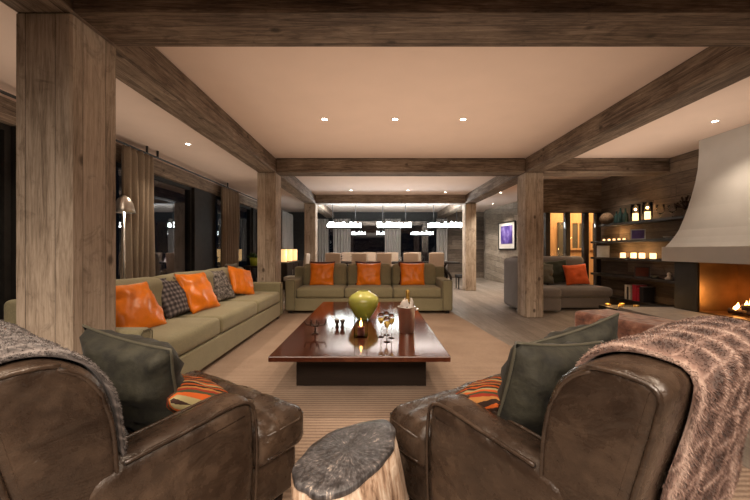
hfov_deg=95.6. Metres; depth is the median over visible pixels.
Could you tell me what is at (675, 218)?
wall shelf
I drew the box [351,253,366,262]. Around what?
dining chair
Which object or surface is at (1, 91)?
rail
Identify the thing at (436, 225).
linear chandelier
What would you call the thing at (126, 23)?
ceiling beam
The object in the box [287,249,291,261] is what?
lantern
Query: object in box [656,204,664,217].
glass vase
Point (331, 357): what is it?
coffee table
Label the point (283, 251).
lantern
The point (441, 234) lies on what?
curtain
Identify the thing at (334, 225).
linear chandelier
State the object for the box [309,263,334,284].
cushion
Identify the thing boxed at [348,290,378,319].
vase
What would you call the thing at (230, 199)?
curtain
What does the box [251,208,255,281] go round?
trim
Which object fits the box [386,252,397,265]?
dining chair
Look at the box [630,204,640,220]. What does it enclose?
candle lantern
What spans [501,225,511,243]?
print
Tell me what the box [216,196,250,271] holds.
window
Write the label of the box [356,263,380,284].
cushion
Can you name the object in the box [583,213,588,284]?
trim
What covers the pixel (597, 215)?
trim
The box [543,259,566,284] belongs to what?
cushion
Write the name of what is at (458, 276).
stool
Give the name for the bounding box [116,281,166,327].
cushion
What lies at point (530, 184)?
wooden column
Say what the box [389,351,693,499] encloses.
leather armchair
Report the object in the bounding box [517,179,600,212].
wall
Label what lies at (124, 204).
floor lamp
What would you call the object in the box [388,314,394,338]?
glass
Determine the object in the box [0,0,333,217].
ceiling beam
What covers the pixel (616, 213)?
glass bottle
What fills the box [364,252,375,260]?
dining chair
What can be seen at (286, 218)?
curtain
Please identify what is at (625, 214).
glass bottle
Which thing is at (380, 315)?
glass
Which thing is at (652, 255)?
candle
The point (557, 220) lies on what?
window
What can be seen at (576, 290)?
seat cushion
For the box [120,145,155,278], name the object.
curtain
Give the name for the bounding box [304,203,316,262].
wooden column
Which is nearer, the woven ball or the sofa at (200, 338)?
the sofa at (200, 338)
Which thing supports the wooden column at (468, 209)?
on the floor
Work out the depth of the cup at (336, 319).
3.46 m
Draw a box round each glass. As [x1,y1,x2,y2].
[378,313,383,337]
[383,311,388,335]
[384,316,389,342]
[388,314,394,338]
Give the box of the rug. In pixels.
[200,305,749,499]
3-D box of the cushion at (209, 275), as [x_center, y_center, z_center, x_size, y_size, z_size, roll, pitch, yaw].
[-2.197,0.483,3.980,0.322,0.451,1.063,0,0,0]
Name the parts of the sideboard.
door, door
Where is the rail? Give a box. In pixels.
[0,89,281,210]
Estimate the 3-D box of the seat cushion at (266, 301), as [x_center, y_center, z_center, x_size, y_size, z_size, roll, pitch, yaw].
[-1.902,0.767,5.050,0.718,0.226,1.066,0,0,0]
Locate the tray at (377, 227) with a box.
[377,227,411,228]
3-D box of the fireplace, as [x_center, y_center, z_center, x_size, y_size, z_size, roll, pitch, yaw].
[4.308,-0.204,3.925,1.375,2.708,3.450,0,0,0]
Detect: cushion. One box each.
[79,324,183,430]
[116,277,165,317]
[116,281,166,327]
[125,370,302,466]
[151,317,219,355]
[154,270,213,290]
[159,277,190,318]
[166,301,256,332]
[166,374,227,412]
[174,272,219,313]
[208,266,243,294]
[210,270,235,301]
[222,291,279,313]
[225,263,237,267]
[227,265,254,294]
[296,284,346,297]
[303,263,346,284]
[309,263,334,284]
[345,285,392,297]
[347,263,390,284]
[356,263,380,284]
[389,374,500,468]
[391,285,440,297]
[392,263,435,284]
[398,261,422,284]
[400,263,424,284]
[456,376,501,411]
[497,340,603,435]
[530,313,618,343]
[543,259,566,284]
[543,263,553,284]
[543,284,612,296]
[543,285,560,297]
[562,264,589,284]
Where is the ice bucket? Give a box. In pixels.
[394,305,418,333]
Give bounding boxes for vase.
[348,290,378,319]
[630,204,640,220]
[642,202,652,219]
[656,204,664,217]
[668,205,676,216]
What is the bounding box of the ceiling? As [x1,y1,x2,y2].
[0,1,749,211]
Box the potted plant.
[247,253,256,265]
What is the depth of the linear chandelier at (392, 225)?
11.24 m
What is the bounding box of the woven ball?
[599,213,613,223]
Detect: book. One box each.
[625,285,631,298]
[632,285,646,300]
[639,287,653,301]
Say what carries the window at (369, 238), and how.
attached to the trim at (296, 215)
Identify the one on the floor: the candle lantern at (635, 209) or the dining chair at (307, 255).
the dining chair at (307, 255)
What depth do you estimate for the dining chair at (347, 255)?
12.31 m
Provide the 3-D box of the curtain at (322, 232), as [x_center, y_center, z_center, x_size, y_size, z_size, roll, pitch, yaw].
[-2.125,-0.075,13.850,0.450,2.390,0.141,0,0,0]
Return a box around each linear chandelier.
[326,205,361,228]
[377,205,411,228]
[427,205,461,228]
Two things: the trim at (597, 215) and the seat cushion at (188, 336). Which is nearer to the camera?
the seat cushion at (188, 336)
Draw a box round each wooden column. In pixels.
[16,13,115,354]
[257,172,280,281]
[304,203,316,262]
[462,203,475,290]
[518,172,542,317]
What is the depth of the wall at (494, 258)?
12.40 m
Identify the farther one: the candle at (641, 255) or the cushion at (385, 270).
the cushion at (385, 270)
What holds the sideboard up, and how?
on the floor
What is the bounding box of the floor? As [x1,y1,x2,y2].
[283,278,749,468]
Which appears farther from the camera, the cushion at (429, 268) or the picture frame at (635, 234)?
the cushion at (429, 268)
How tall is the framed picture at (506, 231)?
0.950 m
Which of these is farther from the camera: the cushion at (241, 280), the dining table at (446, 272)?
the dining table at (446, 272)
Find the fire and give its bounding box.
[727,301,749,315]
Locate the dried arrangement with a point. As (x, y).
(683, 202)
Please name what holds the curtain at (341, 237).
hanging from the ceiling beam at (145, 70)
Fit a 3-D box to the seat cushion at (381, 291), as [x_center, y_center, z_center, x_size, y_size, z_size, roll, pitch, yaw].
[-0.110,0.767,6.388,0.862,0.227,0.751,0,0,0]
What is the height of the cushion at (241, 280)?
0.483 m
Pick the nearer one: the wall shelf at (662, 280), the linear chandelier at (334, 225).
the wall shelf at (662, 280)
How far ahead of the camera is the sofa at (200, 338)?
3.39 m
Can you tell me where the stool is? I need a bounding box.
[455,274,461,288]
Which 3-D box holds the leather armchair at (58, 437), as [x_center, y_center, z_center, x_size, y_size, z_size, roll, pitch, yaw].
[-0.918,0.695,1.331,0.894,0.874,0.992,0,0,33]
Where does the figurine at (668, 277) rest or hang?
on the wall shelf at (662, 280)
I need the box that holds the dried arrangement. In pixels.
[674,195,690,214]
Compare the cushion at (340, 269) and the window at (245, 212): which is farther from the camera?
the window at (245, 212)
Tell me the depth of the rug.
3.07 m
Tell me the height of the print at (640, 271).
0.154 m
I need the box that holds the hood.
[662,124,749,263]
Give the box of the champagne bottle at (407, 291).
[406,290,409,307]
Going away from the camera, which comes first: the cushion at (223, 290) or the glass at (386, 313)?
the glass at (386, 313)
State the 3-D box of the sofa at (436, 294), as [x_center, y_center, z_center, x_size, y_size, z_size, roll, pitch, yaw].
[-0.110,0.694,6.490,2.980,0.877,0.960,0,0,0]
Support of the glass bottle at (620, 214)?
on the wall shelf at (675, 218)
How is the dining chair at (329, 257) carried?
on the floor
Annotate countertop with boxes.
[281,260,302,263]
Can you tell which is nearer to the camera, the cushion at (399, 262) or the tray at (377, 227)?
the cushion at (399, 262)
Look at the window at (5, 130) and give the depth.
3.35 m
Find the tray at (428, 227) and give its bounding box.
[427,227,461,228]
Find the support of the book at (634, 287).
on the wall shelf at (616, 297)
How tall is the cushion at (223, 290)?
0.415 m
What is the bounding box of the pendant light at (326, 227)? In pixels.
[326,227,361,228]
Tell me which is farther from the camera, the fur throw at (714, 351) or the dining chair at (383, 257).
the dining chair at (383, 257)
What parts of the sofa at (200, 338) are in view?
frame, arm, arm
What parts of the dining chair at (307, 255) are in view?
seat, backrest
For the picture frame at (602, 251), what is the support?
on the wall shelf at (605, 258)
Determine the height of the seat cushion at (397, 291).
0.226 m
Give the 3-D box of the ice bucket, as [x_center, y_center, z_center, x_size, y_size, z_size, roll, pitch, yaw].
[0.302,0.664,3.263,0.236,0.246,0.176,0,0,0]
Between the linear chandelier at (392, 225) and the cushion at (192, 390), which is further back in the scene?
the linear chandelier at (392, 225)
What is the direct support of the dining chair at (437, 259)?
on the floor
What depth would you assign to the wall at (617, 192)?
6.22 m
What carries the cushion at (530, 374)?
on the leather armchair at (614, 424)
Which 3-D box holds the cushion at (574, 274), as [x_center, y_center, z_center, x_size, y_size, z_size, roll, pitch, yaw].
[4.020,0.490,6.798,0.481,0.435,0.202,0,0,1]
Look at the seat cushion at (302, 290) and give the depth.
6.03 m
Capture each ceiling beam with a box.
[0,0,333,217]
[73,0,749,46]
[276,158,524,175]
[316,195,464,204]
[437,47,749,217]
[543,158,668,175]
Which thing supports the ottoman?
on the floor
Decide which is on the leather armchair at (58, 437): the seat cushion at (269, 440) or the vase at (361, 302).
the seat cushion at (269, 440)
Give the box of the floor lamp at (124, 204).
[116,195,135,278]
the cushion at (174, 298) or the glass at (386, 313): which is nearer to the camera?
the glass at (386, 313)
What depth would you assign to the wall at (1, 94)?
5.88 m
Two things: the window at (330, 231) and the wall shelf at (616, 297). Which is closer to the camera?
the wall shelf at (616, 297)
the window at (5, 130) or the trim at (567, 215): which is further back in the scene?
the trim at (567, 215)
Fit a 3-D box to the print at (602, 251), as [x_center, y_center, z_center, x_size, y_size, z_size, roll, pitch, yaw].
[4.817,0.030,7.178,0.184,0.204,0.054,0,0,40]
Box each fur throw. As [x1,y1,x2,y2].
[0,320,128,455]
[576,315,749,499]
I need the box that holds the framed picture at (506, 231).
[498,220,515,249]
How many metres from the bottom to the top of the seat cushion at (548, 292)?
0.224 m
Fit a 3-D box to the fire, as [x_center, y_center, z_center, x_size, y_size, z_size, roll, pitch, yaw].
[4.660,0.711,4.229,0.266,0.223,0.484,0,0,0]
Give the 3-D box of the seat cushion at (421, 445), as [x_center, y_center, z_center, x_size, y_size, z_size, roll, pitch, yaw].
[0.606,0.757,1.417,0.894,0.220,0.758,0,0,-33]
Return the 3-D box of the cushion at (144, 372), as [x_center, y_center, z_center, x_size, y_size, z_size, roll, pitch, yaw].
[-0.903,0.497,1.281,0.457,0.429,0.286,0,0,7]
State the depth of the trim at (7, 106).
5.95 m
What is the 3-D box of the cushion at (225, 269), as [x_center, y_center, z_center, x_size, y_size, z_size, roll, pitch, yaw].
[-2.196,0.481,5.051,0.322,0.454,1.063,0,0,0]
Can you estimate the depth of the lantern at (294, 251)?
11.40 m
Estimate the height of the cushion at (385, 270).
0.450 m
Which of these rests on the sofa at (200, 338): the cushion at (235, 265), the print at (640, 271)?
the cushion at (235, 265)
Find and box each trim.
[0,96,256,209]
[11,126,15,299]
[192,188,215,270]
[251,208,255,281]
[288,212,446,218]
[293,219,303,260]
[543,213,549,255]
[565,213,569,255]
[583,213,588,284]
[595,213,600,285]
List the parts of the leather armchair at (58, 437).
backrest, arm, seat, leg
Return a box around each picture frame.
[597,246,609,256]
[630,229,645,239]
[634,266,649,277]
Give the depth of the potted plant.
8.76 m
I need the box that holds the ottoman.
[574,309,674,338]
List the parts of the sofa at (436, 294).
arm, frame, arm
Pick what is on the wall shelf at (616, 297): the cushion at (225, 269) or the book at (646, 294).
the book at (646, 294)
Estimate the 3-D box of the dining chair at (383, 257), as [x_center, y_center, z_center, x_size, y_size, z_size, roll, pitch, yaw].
[0.270,0.615,10.528,0.464,1.070,0.584,0,0,0]
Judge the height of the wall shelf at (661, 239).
0.045 m
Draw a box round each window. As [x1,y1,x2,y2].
[0,122,10,320]
[116,162,191,278]
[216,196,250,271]
[256,210,256,281]
[328,219,332,252]
[350,219,384,252]
[401,219,435,260]
[550,213,564,255]
[570,213,582,257]
[589,213,594,284]
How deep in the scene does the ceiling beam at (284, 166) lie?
5.76 m
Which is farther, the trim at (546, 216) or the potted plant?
the potted plant
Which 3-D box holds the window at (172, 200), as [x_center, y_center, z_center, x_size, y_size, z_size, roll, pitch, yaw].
[-3.680,-0.105,5.175,0.080,2.270,3.150,0,0,0]
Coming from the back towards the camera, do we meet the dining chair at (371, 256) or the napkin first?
the dining chair at (371, 256)
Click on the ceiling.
(515, 102)
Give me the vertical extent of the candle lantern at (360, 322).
0.170 m
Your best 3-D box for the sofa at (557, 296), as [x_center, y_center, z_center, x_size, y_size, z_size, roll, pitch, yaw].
[3.585,0.625,6.768,1.940,0.998,1.237,0,0,0]
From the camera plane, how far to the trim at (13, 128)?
3.40 m
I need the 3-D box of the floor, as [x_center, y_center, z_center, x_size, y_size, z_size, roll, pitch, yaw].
[1.600,1.200,5.550,10.800,0.100,17.500,0,0,0]
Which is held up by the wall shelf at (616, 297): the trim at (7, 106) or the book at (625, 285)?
the book at (625, 285)
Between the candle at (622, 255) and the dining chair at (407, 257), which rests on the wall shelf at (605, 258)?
the candle at (622, 255)
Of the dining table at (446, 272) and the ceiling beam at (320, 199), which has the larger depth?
the dining table at (446, 272)
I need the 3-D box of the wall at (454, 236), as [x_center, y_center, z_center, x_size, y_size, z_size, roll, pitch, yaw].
[3.725,-0.205,14.100,1.550,2.710,0.200,0,0,0]
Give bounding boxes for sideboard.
[281,260,302,289]
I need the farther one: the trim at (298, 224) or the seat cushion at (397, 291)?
the trim at (298, 224)
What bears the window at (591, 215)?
in the wall at (617, 192)
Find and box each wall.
[0,89,285,211]
[447,212,483,277]
[484,202,517,282]
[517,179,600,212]
[600,149,698,304]
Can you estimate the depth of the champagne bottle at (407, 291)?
3.26 m
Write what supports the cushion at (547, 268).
on the sofa at (557, 296)
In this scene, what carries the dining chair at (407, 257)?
on the floor
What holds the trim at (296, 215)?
attached to the wall at (454, 236)
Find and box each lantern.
[281,249,286,262]
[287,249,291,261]
[292,249,296,260]
[354,316,367,337]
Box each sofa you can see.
[4,266,282,373]
[285,263,452,312]
[504,256,612,310]
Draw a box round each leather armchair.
[0,357,303,499]
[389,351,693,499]
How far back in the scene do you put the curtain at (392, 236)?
13.85 m
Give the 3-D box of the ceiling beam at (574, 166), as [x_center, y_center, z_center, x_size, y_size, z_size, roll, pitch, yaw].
[3.928,-1.440,5.930,2.134,0.240,0.340,0,0,0]
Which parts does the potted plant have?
pot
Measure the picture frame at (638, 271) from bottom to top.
0.190 m
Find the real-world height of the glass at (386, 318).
0.215 m
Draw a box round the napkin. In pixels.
[400,298,413,307]
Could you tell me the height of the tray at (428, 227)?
0.040 m
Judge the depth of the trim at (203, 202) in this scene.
7.10 m
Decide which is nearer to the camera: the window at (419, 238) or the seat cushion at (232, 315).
the seat cushion at (232, 315)
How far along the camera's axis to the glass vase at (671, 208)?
5.51 m
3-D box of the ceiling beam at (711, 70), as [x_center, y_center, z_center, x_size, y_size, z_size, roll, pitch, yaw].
[2.705,-1.440,5.440,0.310,0.240,17.080,0,0,0]
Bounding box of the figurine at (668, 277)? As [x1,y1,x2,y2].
[665,272,672,279]
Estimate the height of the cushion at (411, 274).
0.439 m
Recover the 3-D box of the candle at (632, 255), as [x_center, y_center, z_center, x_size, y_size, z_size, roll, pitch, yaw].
[4.820,0.096,6.340,0.068,0.108,0.068,0,0,0]
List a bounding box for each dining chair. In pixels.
[284,253,309,287]
[325,253,340,262]
[341,252,352,264]
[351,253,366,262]
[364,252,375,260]
[376,253,391,265]
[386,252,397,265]
[403,253,418,261]
[429,253,443,266]
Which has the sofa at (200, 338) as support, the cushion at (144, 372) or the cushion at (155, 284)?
the cushion at (155, 284)
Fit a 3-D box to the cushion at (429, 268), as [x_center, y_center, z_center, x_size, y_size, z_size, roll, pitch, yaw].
[0.757,0.482,6.695,0.861,0.453,0.321,0,0,0]
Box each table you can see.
[243,265,256,278]
[268,302,450,385]
[291,419,408,499]
[341,261,459,279]
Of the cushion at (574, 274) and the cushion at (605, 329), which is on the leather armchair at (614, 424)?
the cushion at (605, 329)
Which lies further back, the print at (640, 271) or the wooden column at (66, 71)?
the print at (640, 271)
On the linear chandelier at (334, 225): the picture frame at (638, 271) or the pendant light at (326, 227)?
the pendant light at (326, 227)
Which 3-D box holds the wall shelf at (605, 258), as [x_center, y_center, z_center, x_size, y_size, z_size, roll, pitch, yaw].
[4.859,0.172,6.295,0.277,0.045,2.310,0,0,0]
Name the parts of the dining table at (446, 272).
leg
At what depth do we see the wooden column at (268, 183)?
5.76 m
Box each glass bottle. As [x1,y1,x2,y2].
[614,211,617,222]
[618,208,622,222]
[622,208,628,221]
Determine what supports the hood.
attached to the fireplace
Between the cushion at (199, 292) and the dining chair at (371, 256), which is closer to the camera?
the cushion at (199, 292)
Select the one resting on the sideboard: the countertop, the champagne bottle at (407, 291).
the countertop
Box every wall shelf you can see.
[590,238,672,242]
[590,257,673,261]
[590,272,673,283]
[599,215,684,226]
[609,294,667,304]
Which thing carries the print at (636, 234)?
attached to the picture frame at (635, 234)
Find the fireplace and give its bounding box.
[599,124,749,321]
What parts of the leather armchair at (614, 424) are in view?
seat, arm, backrest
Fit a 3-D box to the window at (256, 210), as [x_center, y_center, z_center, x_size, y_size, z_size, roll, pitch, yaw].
[-3.680,-0.105,11.125,0.080,2.270,1.750,0,0,0]
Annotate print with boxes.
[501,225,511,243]
[598,247,607,255]
[632,230,643,238]
[636,267,648,276]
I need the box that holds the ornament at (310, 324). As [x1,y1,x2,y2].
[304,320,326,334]
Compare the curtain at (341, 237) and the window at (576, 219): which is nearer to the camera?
the window at (576, 219)
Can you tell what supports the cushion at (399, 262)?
on the sofa at (436, 294)
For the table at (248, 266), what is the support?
on the floor
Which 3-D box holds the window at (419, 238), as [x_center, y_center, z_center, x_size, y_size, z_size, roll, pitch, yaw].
[1.925,-0.060,14.090,2.050,2.420,0.080,0,0,0]
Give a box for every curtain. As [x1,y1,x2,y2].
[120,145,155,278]
[220,186,239,266]
[281,210,292,248]
[317,219,327,261]
[333,219,349,252]
[385,219,400,260]
[436,219,447,269]
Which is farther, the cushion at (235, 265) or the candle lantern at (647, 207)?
the candle lantern at (647, 207)
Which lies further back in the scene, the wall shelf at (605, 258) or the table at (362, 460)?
the wall shelf at (605, 258)
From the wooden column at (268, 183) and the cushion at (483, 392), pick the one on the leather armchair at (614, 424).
the cushion at (483, 392)

